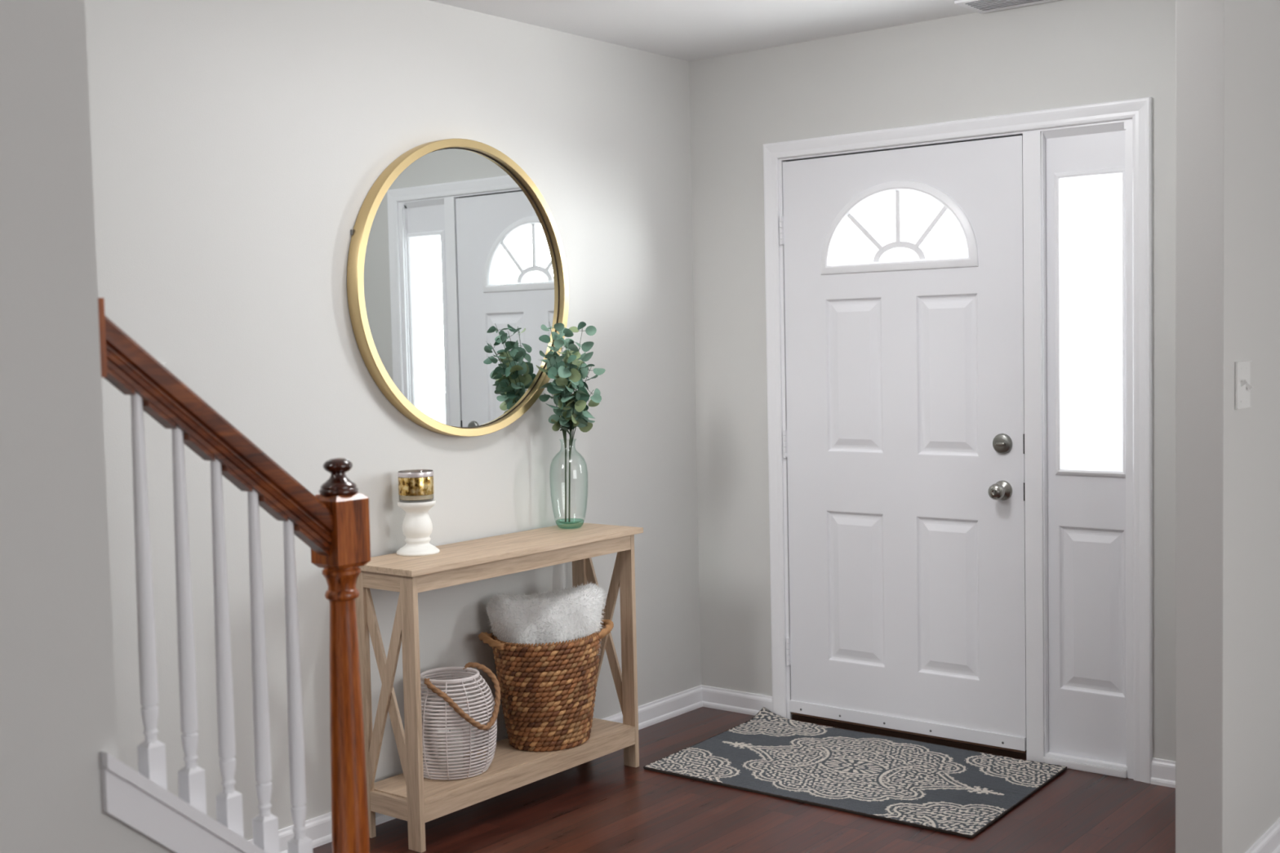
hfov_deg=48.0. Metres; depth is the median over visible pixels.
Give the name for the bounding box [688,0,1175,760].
wall
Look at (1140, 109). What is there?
trim
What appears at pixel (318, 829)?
baseboard
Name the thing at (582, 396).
eucalyptus spray
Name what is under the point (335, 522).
stair railing
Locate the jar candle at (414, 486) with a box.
[397,469,434,502]
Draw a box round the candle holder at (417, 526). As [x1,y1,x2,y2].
[396,499,439,556]
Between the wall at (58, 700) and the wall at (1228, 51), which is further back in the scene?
the wall at (1228, 51)
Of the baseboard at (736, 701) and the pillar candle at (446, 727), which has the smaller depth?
the pillar candle at (446, 727)
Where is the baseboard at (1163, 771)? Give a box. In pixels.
[1150,757,1175,788]
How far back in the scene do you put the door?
4.96 m
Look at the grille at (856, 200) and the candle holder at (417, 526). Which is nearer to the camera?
the candle holder at (417, 526)
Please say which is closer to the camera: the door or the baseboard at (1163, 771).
the baseboard at (1163, 771)
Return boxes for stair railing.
[97,297,370,852]
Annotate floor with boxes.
[312,706,1175,852]
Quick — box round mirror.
[346,138,568,436]
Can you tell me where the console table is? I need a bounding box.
[355,522,643,852]
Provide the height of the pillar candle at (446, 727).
0.120 m
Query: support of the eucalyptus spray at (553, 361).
on the bottle vase
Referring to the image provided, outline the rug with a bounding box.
[643,706,1066,838]
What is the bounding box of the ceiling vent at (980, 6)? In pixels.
[954,0,1058,13]
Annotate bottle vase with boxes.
[549,439,587,528]
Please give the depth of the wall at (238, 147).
4.13 m
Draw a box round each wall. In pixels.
[0,0,174,852]
[84,0,701,840]
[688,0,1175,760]
[1175,0,1279,852]
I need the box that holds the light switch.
[1234,360,1253,409]
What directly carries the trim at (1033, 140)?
attached to the wall at (1060, 53)
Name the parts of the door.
fanlight frame, knob, latch plate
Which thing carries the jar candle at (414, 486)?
on the candle holder at (417, 526)
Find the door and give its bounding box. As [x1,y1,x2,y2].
[779,135,1026,753]
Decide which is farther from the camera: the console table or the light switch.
the console table
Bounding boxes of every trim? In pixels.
[100,751,266,852]
[763,97,1152,783]
[778,118,1133,778]
[786,134,1022,161]
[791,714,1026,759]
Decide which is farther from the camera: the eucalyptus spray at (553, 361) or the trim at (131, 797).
the eucalyptus spray at (553, 361)
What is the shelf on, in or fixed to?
attached to the console table
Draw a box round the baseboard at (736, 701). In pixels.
[701,684,772,715]
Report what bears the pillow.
in the woven basket
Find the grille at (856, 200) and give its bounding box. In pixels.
[847,191,948,262]
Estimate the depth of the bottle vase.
4.77 m
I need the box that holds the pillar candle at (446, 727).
[436,727,463,768]
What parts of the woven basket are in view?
handle, handle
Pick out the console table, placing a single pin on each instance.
(411, 797)
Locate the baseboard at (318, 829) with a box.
[248,684,702,852]
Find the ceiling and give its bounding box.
[429,0,976,61]
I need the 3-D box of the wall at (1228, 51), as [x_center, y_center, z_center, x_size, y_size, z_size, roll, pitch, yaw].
[1.637,-0.081,3.822,0.133,2.468,0.885,1,4,38]
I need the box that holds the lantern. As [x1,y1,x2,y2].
[404,662,501,780]
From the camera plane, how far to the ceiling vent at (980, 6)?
4.56 m
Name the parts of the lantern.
rope handle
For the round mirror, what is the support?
attached to the wall at (238, 147)
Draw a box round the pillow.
[485,581,607,659]
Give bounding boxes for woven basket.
[478,619,613,751]
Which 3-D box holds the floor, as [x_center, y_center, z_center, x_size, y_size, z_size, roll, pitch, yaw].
[0.015,1.464,0.054,6.700,0.100,9.220,1,4,38]
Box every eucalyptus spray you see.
[535,323,581,521]
[553,321,605,522]
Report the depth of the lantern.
4.22 m
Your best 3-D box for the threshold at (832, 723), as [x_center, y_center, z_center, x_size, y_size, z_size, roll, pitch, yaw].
[0.941,1.087,5.070,0.922,0.018,0.050,1,4,38]
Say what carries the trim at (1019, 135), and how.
attached to the wall at (1060, 53)
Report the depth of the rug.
4.64 m
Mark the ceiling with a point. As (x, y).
(688, 30)
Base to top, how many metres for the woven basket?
0.370 m
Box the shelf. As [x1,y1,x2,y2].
[374,718,630,799]
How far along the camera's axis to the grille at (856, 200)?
4.94 m
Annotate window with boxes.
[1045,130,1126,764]

